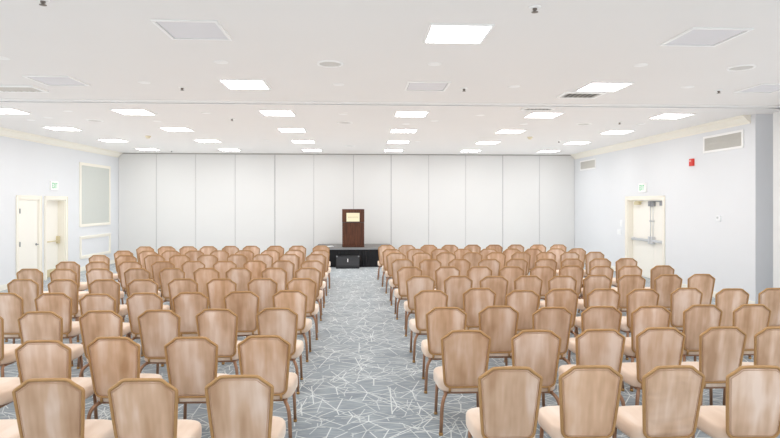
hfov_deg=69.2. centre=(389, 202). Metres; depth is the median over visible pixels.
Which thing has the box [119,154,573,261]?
wall
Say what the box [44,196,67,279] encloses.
door
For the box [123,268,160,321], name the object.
banquet chair
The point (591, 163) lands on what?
air vent
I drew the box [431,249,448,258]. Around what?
banquet chair
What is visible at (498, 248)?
banquet chair
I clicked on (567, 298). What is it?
banquet chair
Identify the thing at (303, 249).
banquet chair
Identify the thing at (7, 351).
banquet chair
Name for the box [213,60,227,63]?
ceiling disc
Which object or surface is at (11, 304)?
banquet chair
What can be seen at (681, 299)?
banquet chair
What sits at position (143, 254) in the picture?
banquet chair
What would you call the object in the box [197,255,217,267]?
banquet chair
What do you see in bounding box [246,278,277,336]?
banquet chair
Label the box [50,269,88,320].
banquet chair
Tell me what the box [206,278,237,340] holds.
banquet chair
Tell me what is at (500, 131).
diffuser
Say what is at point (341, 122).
ceiling speaker
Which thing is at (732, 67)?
speaker grille
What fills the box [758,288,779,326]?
banquet chair
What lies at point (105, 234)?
trim
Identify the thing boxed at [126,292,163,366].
banquet chair
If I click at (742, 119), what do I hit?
trim
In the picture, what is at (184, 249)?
banquet chair
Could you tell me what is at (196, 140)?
diffuser
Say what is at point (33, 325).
banquet chair
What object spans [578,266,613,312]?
banquet chair
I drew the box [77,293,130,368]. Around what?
banquet chair
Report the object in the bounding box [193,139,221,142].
recessed light
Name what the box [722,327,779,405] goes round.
banquet chair
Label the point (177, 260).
banquet chair
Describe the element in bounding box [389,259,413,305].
banquet chair
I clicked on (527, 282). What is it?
banquet chair
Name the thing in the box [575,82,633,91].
recessed light
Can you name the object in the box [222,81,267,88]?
diffuser
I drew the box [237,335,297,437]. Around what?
banquet chair
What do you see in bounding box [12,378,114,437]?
banquet chair
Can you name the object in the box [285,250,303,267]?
banquet chair
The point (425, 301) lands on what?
banquet chair
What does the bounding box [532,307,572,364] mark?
banquet chair
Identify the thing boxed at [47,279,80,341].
banquet chair
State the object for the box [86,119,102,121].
ceiling speaker
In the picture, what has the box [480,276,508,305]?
banquet chair
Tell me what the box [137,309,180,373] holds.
banquet chair
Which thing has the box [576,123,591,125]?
ceiling speaker
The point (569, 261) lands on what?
banquet chair
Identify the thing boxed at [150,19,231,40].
access panel
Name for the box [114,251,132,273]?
banquet chair
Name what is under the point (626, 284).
banquet chair
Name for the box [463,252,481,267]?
banquet chair
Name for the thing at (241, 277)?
banquet chair
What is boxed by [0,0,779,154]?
ceiling
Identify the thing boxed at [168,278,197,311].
banquet chair
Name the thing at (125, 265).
banquet chair
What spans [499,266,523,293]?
banquet chair
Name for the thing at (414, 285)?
banquet chair
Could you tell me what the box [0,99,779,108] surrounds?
trim
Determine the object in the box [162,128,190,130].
diffuser
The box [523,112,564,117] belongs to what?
recessed light
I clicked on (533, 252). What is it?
banquet chair
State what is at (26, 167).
wall
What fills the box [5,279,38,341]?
banquet chair
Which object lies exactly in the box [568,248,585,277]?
banquet chair
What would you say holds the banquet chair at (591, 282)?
on the floor
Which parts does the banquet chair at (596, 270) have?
backrest, frame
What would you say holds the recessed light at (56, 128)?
in the ceiling
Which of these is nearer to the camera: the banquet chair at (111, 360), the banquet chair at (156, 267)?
the banquet chair at (111, 360)
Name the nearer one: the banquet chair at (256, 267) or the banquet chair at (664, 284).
the banquet chair at (664, 284)
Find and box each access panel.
[22,75,90,85]
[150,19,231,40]
[404,81,450,90]
[659,27,753,46]
[733,83,779,92]
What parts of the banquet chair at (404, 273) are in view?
leg, seat, backrest, frame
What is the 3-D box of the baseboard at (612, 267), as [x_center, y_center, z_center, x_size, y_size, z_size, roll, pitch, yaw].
[6.937,2.005,15.818,0.018,0.130,9.450,0,0,-3]
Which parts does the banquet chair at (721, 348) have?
seat, leg, seat frame, backrest, frame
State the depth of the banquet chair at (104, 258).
12.32 m
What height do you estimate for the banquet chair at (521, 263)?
0.940 m
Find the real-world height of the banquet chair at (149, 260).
0.940 m
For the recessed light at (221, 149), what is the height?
0.018 m
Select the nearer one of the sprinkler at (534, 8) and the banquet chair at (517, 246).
the sprinkler at (534, 8)
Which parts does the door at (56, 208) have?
kick plate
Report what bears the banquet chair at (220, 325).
on the floor
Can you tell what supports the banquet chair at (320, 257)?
on the floor
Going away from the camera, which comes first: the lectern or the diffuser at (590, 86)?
the diffuser at (590, 86)
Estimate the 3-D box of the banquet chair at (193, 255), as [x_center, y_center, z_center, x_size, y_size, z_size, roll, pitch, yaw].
[-4.692,1.602,13.766,0.491,0.940,0.590,0,0,-4]
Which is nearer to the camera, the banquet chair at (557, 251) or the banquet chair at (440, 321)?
the banquet chair at (440, 321)
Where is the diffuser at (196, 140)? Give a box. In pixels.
[196,140,218,141]
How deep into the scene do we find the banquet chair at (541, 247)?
15.45 m
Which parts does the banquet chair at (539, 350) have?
backrest, leg, seat, leg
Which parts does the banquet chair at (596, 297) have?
seat, backrest, frame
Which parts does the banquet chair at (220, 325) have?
backrest, seat, leg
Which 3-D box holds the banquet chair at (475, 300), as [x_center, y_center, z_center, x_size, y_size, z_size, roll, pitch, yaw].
[1.176,1.602,7.819,0.491,0.940,0.590,0,0,-5]
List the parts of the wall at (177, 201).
partition panel, partition panel, partition panel, partition panel, partition panel, partition panel, partition panel, partition panel, partition panel, partition panel, partition panel, partition panel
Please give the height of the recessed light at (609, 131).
0.018 m
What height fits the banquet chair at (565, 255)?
0.940 m
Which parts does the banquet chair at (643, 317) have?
seat, backrest, frame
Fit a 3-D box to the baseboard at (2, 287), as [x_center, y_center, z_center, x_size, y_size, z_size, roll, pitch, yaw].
[-9.242,2.005,14.951,0.018,0.130,9.580,0,0,-3]
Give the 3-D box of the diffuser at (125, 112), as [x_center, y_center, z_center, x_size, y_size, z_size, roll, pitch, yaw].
[-4.901,-1.744,10.811,0.592,0.009,0.592,0,0,-3]
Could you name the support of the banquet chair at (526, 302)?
on the floor
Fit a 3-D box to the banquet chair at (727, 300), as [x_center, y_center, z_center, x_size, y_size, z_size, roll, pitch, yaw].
[4.549,1.602,7.776,0.491,0.940,0.590,0,0,-1]
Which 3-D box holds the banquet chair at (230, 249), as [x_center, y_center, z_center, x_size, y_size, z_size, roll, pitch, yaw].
[-4.216,1.602,15.181,0.491,0.940,0.590,0,0,-1]
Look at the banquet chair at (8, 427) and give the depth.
4.00 m
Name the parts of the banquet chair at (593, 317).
leg, seat, backrest, frame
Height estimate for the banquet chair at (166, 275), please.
0.940 m
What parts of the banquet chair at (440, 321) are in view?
leg, leg, seat, backrest, frame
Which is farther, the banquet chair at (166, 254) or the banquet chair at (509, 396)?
the banquet chair at (166, 254)
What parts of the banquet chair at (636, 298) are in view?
seat, backrest, frame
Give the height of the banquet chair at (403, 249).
0.940 m
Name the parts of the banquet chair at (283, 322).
backrest, frame, leg, seat, leg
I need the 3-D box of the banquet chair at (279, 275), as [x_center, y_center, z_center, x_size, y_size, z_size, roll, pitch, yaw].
[-2.043,1.602,10.172,0.491,0.940,0.590,0,0,-2]
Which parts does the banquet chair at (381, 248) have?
backrest, frame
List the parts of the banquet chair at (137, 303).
backrest, frame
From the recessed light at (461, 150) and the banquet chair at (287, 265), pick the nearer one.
the banquet chair at (287, 265)
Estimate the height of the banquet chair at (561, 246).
0.940 m
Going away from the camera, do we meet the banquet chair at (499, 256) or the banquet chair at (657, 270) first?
the banquet chair at (657, 270)
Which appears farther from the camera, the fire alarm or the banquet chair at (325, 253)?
the banquet chair at (325, 253)
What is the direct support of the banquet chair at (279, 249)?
on the floor
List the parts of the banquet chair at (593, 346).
seat, backrest, frame, leg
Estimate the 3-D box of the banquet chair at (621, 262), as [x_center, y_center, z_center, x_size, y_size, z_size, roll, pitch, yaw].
[4.865,1.602,11.896,0.491,0.940,0.590,0,0,-1]
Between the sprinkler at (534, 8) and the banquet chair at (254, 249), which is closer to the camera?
the sprinkler at (534, 8)
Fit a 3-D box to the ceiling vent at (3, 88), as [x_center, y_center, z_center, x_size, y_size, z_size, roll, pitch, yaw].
[-5.683,-1.738,8.609,0.720,0.025,0.440,0,0,-3]
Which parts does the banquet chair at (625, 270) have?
backrest, frame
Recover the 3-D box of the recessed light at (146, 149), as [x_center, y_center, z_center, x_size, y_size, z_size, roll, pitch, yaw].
[-7.867,-1.741,18.333,0.636,0.018,0.636,0,0,-3]
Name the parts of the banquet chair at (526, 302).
backrest, frame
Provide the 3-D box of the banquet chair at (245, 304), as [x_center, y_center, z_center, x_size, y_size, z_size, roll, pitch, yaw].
[-1.928,1.602,7.535,0.491,0.940,0.590,0,0,-3]
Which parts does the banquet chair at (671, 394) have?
leg, seat, frame, backrest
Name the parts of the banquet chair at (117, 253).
backrest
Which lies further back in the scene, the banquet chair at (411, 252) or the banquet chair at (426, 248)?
the banquet chair at (426, 248)
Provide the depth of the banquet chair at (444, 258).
12.99 m
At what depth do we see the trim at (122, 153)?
20.09 m
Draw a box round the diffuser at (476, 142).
[476,142,497,143]
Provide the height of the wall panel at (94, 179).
1.960 m
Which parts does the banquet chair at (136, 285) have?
frame, backrest, seat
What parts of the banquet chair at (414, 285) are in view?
leg, seat, backrest, frame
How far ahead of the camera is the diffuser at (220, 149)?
18.51 m
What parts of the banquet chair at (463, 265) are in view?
frame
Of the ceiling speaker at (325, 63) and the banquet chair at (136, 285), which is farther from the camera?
the banquet chair at (136, 285)
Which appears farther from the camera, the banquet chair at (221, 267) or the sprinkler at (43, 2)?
the banquet chair at (221, 267)
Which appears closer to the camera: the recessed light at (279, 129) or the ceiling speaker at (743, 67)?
the ceiling speaker at (743, 67)
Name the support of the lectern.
on the stage riser
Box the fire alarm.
[689,158,694,165]
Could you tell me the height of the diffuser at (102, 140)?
0.009 m
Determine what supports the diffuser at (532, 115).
attached to the recessed light at (533, 114)
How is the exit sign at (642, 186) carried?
attached to the wall at (736, 185)
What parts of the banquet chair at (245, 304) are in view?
frame, backrest, seat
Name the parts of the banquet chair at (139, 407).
backrest, seat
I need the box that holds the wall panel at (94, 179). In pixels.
[79,162,110,226]
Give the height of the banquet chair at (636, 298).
0.940 m
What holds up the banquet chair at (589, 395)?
on the floor
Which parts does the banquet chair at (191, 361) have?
leg, frame, backrest, seat frame, seat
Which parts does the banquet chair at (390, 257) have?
backrest, frame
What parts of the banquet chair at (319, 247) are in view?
backrest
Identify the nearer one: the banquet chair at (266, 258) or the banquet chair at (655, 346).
the banquet chair at (655, 346)
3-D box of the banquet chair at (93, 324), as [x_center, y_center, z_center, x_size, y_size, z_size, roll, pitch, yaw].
[-3.071,1.602,6.237,0.491,0.940,0.590,0,0,-2]
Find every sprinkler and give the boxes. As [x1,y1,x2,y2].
[37,0,49,5]
[528,5,540,12]
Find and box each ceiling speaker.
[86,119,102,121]
[317,60,343,67]
[337,121,352,123]
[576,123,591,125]
[726,64,756,70]
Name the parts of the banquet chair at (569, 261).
backrest, frame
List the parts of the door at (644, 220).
latch rod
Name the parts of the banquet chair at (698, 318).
seat, backrest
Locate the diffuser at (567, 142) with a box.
[566,142,588,143]
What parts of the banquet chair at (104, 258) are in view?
backrest, frame, seat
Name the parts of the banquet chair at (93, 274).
backrest, frame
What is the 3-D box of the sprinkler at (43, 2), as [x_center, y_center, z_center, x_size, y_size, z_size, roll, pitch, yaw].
[-2.984,-1.724,4.858,0.110,0.051,0.110,0,0,-3]
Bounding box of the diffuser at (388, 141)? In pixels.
[388,141,408,142]
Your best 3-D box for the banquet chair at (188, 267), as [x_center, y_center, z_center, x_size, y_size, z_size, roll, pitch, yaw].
[-3.870,1.602,11.323,0.491,0.940,0.590,0,0,-4]
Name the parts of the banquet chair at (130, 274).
backrest, frame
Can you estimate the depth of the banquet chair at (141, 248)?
14.75 m
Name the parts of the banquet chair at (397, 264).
seat, backrest, frame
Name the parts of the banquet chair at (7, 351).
backrest, frame, leg, seat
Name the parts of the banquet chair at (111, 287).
frame, backrest, seat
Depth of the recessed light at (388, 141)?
16.25 m
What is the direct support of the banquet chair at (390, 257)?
on the floor
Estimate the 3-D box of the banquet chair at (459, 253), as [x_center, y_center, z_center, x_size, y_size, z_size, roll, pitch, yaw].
[1.808,1.602,14.288,0.491,0.940,0.590,0,0,-2]
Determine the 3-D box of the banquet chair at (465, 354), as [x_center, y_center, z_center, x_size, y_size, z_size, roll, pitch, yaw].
[0.668,1.602,5.321,0.491,0.940,0.590,0,0,-3]
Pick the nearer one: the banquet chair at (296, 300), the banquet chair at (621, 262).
the banquet chair at (296, 300)
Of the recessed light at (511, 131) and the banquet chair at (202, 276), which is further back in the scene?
the recessed light at (511, 131)
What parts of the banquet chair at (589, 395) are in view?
leg, seat, backrest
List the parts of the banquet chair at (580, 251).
backrest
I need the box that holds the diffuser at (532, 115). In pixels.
[527,113,561,117]
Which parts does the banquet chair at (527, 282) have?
backrest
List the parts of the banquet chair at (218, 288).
backrest, frame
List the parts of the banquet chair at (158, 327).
leg, seat, seat frame, leg, backrest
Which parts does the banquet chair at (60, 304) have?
backrest, frame, seat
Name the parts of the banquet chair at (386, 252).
backrest, frame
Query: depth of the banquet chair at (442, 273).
10.10 m
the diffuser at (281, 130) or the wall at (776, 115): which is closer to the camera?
the wall at (776, 115)
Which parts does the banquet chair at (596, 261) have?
backrest, frame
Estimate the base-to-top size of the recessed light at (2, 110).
0.018 m
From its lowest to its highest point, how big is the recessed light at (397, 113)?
0.018 m
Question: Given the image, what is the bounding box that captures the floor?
[0,263,779,437]
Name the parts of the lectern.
panel, sign plate, panel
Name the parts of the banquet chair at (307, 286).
backrest, frame, seat, leg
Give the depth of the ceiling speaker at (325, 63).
7.06 m
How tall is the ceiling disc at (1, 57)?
0.007 m
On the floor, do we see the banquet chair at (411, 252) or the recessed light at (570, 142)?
the banquet chair at (411, 252)
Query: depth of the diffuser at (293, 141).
16.08 m
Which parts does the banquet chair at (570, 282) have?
seat, frame, backrest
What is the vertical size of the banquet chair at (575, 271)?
0.940 m
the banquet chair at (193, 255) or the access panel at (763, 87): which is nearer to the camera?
the access panel at (763, 87)
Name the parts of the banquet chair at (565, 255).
backrest, frame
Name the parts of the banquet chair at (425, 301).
leg, leg, seat, backrest, frame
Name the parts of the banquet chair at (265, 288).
backrest, frame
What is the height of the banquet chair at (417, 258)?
0.940 m
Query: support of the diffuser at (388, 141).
attached to the recessed light at (388, 141)
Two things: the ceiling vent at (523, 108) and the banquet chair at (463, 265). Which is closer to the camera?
the ceiling vent at (523, 108)
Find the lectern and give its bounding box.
[342,209,363,246]
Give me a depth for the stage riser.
18.27 m
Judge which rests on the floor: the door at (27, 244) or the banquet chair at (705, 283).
the banquet chair at (705, 283)
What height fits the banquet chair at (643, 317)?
0.940 m
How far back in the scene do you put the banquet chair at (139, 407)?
3.67 m
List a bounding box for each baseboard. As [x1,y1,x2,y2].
[0,260,114,290]
[611,266,754,303]
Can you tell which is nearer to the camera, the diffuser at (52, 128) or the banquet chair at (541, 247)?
the diffuser at (52, 128)
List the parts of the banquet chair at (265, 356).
backrest, frame, seat, leg, leg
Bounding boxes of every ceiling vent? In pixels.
[0,85,48,92]
[520,107,555,110]
[556,92,606,98]
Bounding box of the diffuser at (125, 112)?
[114,110,153,114]
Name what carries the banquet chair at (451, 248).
on the floor
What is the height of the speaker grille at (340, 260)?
0.246 m
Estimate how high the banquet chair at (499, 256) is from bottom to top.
0.940 m
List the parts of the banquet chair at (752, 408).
seat, frame, backrest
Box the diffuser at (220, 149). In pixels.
[220,149,239,150]
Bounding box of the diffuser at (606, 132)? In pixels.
[602,131,631,133]
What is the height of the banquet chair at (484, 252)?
0.940 m
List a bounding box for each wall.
[0,136,118,284]
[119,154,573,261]
[574,114,772,303]
[773,111,779,287]
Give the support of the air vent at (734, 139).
in the wall at (736, 185)
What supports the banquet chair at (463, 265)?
on the floor
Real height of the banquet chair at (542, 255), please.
0.940 m
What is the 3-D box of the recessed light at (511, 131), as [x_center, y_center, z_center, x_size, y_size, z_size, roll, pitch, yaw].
[2.932,-1.741,13.762,0.636,0.018,0.636,0,0,-3]
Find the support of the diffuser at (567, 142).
attached to the recessed light at (570, 142)
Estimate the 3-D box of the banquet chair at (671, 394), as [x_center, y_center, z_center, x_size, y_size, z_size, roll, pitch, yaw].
[1.970,1.602,4.214,0.491,0.940,0.590,0,0,-4]
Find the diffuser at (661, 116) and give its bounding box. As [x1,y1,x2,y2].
[653,114,691,118]
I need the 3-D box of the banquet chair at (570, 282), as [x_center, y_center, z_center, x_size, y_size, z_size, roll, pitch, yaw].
[2.689,1.602,9.085,0.491,0.940,0.590,0,0,-2]
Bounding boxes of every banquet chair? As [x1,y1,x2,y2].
[0,293,23,343]
[0,316,21,376]
[0,377,19,407]
[0,419,19,437]
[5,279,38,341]
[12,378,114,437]
[15,340,97,418]
[16,268,48,294]
[17,311,83,376]
[34,293,80,366]
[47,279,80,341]
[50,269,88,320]
[56,261,87,290]
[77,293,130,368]
[79,310,140,376]
[85,261,119,283]
[86,268,123,304]
[86,337,161,418]
[88,255,118,291]
[88,279,131,333]
[107,378,201,437]
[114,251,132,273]
[115,255,136,293]
[118,261,141,291]
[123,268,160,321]
[126,279,169,336]
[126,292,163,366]
[136,246,153,263]
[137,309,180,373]
[138,251,157,267]
[144,255,164,279]
[151,261,174,296]
[158,246,175,255]
[159,268,184,309]
[161,250,180,260]
[164,336,228,418]
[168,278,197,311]
[169,255,189,269]
[172,292,208,336]
[179,246,196,254]
[181,261,204,279]
[185,250,203,260]
[193,268,218,296]
[196,308,240,374]
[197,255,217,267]
[200,246,216,254]
[205,375,285,437]
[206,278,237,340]
[210,250,228,260]
[213,261,236,277]
[222,246,238,255]
[222,291,258,364]
[225,268,251,290]
[227,254,246,267]
[235,250,253,260]
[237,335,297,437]
[243,246,259,255]
[243,260,266,279]
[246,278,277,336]
[252,254,272,267]
[256,308,303,393]
[261,250,279,262]
[261,268,286,291]
[267,246,283,256]
[271,260,294,289]
[272,290,311,361]
[279,254,299,277]
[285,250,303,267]
[286,278,318,339]
[289,246,305,261]
[295,267,322,320]
[301,260,325,307]
[306,254,327,295]
[311,250,330,288]
[313,245,330,266]
[377,245,394,279]
[382,249,400,286]
[385,252,405,293]
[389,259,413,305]
[394,266,421,319]
[398,245,414,258]
[404,276,434,335]
[407,249,424,260]
[409,290,447,362]
[412,252,431,267]
[419,259,441,287]
[420,245,436,254]
[421,307,466,393]
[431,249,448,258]
[433,330,490,435]
[434,266,459,291]
[435,252,455,288]
[441,245,457,253]
[444,276,472,309]
[448,259,470,275]
[454,249,471,258]
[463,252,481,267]
[463,288,495,329]
[464,245,480,252]
[466,366,542,437]
[467,266,491,287]
[478,259,500,275]
[478,306,518,365]
[479,249,496,258]
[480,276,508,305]
[486,245,502,251]
[486,252,505,269]
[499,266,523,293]
[503,248,520,265]
[504,290,539,361]
[506,258,527,275]
[508,244,523,251]
[511,252,530,274]
[511,330,561,406]
[514,275,542,308]
[524,248,541,271]
[530,244,545,251]
[530,266,554,299]
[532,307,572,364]
[535,259,556,275]
[536,252,555,260]
[538,365,622,437]
[539,276,578,335]
[545,288,578,336]
[547,248,564,269]
[550,244,566,251]
[556,252,578,275]
[558,329,625,405]
[559,265,583,298]
[561,258,582,298]
[567,306,624,390]
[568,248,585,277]
[574,275,611,326]
[574,288,620,336]
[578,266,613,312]
[581,258,610,297]
[583,252,603,276]
[611,266,641,290]
[612,258,636,286]
[612,365,704,437]
[617,275,645,311]
[620,289,659,359]
[620,327,685,404]
[624,306,670,391]
[645,265,674,288]
[654,274,682,332]
[669,287,702,331]
[681,326,746,405]
[683,304,722,361]
[687,274,714,303]
[692,365,779,437]
[715,288,751,358]
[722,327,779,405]
[732,304,770,355]
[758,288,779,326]
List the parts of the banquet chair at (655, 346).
seat, leg, backrest, frame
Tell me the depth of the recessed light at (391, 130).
13.56 m
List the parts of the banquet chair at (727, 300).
frame, backrest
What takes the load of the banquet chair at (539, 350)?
on the floor
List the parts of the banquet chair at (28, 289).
backrest, frame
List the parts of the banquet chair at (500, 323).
backrest, seat frame, seat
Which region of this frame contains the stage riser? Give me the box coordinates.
[317,244,389,266]
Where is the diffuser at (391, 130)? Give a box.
[391,130,415,131]
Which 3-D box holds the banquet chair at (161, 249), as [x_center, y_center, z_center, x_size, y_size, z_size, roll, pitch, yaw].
[-5.874,1.602,15.049,0.491,0.940,0.590,0,0,-5]
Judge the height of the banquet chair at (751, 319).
0.940 m
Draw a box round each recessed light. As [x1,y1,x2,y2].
[0,108,31,113]
[41,126,82,130]
[96,139,128,141]
[109,109,156,114]
[134,148,160,150]
[159,127,194,131]
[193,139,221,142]
[217,148,240,150]
[218,79,270,89]
[258,110,295,115]
[277,128,306,131]
[291,140,315,142]
[301,149,321,150]
[383,149,403,151]
[387,140,409,143]
[390,129,417,132]
[394,111,428,116]
[423,23,494,43]
[460,150,480,151]
[475,141,500,143]
[495,129,526,133]
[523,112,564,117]
[537,150,560,151]
[563,141,590,143]
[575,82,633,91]
[599,130,635,133]
[648,113,695,118]
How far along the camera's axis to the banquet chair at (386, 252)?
13.98 m
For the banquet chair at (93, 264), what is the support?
on the floor
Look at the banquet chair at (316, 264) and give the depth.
11.16 m
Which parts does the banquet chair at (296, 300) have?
frame, backrest, seat, leg, leg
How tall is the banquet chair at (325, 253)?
0.940 m
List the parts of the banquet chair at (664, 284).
frame, backrest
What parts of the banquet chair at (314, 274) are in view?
backrest, frame, leg, seat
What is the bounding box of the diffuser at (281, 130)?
[279,129,304,131]
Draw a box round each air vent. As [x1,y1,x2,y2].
[580,158,595,170]
[703,129,743,152]
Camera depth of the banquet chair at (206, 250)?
14.83 m
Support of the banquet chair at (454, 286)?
on the floor
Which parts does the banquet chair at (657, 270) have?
backrest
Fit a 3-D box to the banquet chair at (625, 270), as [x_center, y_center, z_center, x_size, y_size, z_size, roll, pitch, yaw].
[4.330,1.602,10.488,0.491,0.940,0.590,0,0,-4]
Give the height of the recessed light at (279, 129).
0.018 m
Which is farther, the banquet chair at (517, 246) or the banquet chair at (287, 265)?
the banquet chair at (517, 246)
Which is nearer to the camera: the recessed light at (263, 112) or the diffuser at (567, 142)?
the recessed light at (263, 112)
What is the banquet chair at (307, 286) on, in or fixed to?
on the floor
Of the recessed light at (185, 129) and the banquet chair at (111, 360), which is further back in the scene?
the recessed light at (185, 129)
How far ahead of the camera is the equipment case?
17.86 m
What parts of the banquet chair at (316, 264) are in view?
backrest, frame, seat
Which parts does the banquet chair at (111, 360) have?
leg, backrest, frame, seat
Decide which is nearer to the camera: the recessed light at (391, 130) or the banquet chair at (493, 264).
the banquet chair at (493, 264)
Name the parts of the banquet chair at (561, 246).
backrest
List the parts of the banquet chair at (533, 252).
backrest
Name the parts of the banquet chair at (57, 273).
backrest, frame, seat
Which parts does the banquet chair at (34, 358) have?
backrest, frame, seat, leg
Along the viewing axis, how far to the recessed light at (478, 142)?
16.25 m
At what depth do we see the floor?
6.70 m
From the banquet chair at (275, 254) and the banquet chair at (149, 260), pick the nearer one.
the banquet chair at (149, 260)
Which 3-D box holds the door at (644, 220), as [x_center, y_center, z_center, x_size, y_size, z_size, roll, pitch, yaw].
[7.052,0.940,15.463,0.262,2.260,2.130,0,0,-3]
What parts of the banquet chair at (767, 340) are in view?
leg, seat, frame, backrest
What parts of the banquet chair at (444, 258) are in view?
backrest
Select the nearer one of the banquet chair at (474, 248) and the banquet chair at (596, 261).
the banquet chair at (596, 261)
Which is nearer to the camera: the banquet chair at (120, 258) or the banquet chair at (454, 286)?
the banquet chair at (454, 286)
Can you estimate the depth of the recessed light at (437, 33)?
5.80 m
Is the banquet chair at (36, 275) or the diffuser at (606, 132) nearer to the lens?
the banquet chair at (36, 275)
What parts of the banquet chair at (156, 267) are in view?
backrest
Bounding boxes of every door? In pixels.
[16,195,41,278]
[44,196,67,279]
[625,196,664,277]
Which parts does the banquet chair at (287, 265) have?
backrest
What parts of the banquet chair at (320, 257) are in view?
backrest, frame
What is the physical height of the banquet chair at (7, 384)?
0.940 m
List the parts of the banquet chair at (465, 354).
leg, leg, seat, seat frame, backrest, frame, leg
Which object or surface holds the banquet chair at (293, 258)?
on the floor
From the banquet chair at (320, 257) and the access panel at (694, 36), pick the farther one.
the banquet chair at (320, 257)
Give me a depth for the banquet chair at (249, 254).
13.58 m
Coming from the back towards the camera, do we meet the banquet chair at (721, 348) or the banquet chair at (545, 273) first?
the banquet chair at (545, 273)
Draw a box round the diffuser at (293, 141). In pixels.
[293,141,313,142]
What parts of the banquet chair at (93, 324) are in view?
leg, backrest, frame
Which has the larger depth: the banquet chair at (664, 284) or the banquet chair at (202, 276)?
the banquet chair at (202, 276)
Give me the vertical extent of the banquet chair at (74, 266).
0.940 m
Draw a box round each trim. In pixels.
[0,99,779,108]
[0,127,121,157]
[80,233,110,258]
[122,153,570,155]
[571,115,750,158]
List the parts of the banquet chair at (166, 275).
backrest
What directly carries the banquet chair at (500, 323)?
on the floor
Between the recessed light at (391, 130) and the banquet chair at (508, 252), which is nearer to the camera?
the recessed light at (391, 130)
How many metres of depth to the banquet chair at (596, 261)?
11.58 m
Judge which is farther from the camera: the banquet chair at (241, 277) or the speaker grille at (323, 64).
the banquet chair at (241, 277)
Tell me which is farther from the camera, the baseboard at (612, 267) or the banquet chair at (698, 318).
the baseboard at (612, 267)
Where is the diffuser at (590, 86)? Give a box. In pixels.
[578,83,628,90]
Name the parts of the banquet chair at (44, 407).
backrest, seat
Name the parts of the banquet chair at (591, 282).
seat, backrest, frame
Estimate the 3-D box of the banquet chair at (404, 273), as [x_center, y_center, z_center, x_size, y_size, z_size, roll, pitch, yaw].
[0.328,1.602,10.340,0.491,0.940,0.590,0,0,-5]
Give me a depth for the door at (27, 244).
14.44 m
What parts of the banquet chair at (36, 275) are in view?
backrest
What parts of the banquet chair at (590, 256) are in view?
backrest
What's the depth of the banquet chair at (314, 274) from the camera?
9.93 m
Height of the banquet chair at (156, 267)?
0.940 m
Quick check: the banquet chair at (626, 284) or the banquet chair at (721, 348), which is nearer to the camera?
the banquet chair at (721, 348)
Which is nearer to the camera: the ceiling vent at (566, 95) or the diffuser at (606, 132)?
the ceiling vent at (566, 95)
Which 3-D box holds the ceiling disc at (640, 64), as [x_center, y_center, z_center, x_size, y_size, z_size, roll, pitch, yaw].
[3.179,-1.746,7.166,0.180,0.007,0.180,0,0,-3]
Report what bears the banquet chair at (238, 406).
on the floor
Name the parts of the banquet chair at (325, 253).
frame, backrest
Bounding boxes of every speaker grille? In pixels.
[319,62,340,66]
[337,257,358,264]
[729,66,753,69]
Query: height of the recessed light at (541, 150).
0.018 m
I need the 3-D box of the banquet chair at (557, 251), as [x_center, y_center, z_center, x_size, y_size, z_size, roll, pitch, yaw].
[4.134,1.602,14.373,0.491,0.940,0.590,0,0,-3]
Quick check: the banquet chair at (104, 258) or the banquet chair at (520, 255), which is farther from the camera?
the banquet chair at (520, 255)
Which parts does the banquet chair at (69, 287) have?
backrest, frame, seat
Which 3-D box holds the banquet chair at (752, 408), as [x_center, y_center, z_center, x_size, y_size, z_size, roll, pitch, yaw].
[2.576,1.602,4.213,0.491,0.940,0.590,0,0,0]
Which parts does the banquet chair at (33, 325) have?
frame, backrest, seat, leg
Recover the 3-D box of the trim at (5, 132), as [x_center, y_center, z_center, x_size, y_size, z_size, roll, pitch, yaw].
[-9.172,-1.667,15.069,0.170,0.165,9.290,0,0,-3]
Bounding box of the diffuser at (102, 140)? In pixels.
[102,140,125,141]
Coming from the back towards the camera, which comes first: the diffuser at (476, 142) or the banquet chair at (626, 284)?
the diffuser at (476, 142)
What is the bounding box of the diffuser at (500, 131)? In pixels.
[497,130,524,132]
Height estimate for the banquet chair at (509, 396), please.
0.940 m
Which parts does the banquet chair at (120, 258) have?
frame, backrest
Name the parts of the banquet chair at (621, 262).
seat, backrest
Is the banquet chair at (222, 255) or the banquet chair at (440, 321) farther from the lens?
the banquet chair at (222, 255)
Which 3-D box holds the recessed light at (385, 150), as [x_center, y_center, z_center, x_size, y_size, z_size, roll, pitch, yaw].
[0.113,-1.741,18.729,0.636,0.018,0.636,0,0,-3]
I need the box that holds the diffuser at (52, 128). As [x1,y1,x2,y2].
[45,127,76,129]
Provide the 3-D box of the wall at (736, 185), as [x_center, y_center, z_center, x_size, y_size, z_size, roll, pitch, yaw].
[8.118,0.160,8.112,1.580,3.820,25.400,0,0,-3]
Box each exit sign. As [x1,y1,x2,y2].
[49,181,57,189]
[639,183,646,191]
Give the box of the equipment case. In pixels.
[336,255,359,268]
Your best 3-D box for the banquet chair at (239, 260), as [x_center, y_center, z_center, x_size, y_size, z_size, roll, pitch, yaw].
[-3.387,1.602,12.759,0.491,0.940,0.590,0,0,-1]
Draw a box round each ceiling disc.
[0,56,9,59]
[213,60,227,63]
[427,62,440,65]
[633,63,647,66]
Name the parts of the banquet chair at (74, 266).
backrest, frame, seat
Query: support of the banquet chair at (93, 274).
on the floor
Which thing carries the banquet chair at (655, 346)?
on the floor
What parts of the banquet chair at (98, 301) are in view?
backrest, frame, seat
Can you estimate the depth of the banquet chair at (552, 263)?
11.51 m
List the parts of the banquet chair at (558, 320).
backrest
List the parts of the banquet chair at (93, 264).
backrest, frame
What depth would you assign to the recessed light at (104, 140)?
15.73 m
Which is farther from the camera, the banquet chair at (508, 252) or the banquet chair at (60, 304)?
the banquet chair at (508, 252)
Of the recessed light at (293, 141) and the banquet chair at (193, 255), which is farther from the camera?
the recessed light at (293, 141)
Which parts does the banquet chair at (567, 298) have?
backrest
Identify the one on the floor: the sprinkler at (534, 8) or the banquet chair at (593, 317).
the banquet chair at (593, 317)
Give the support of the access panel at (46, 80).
attached to the ceiling

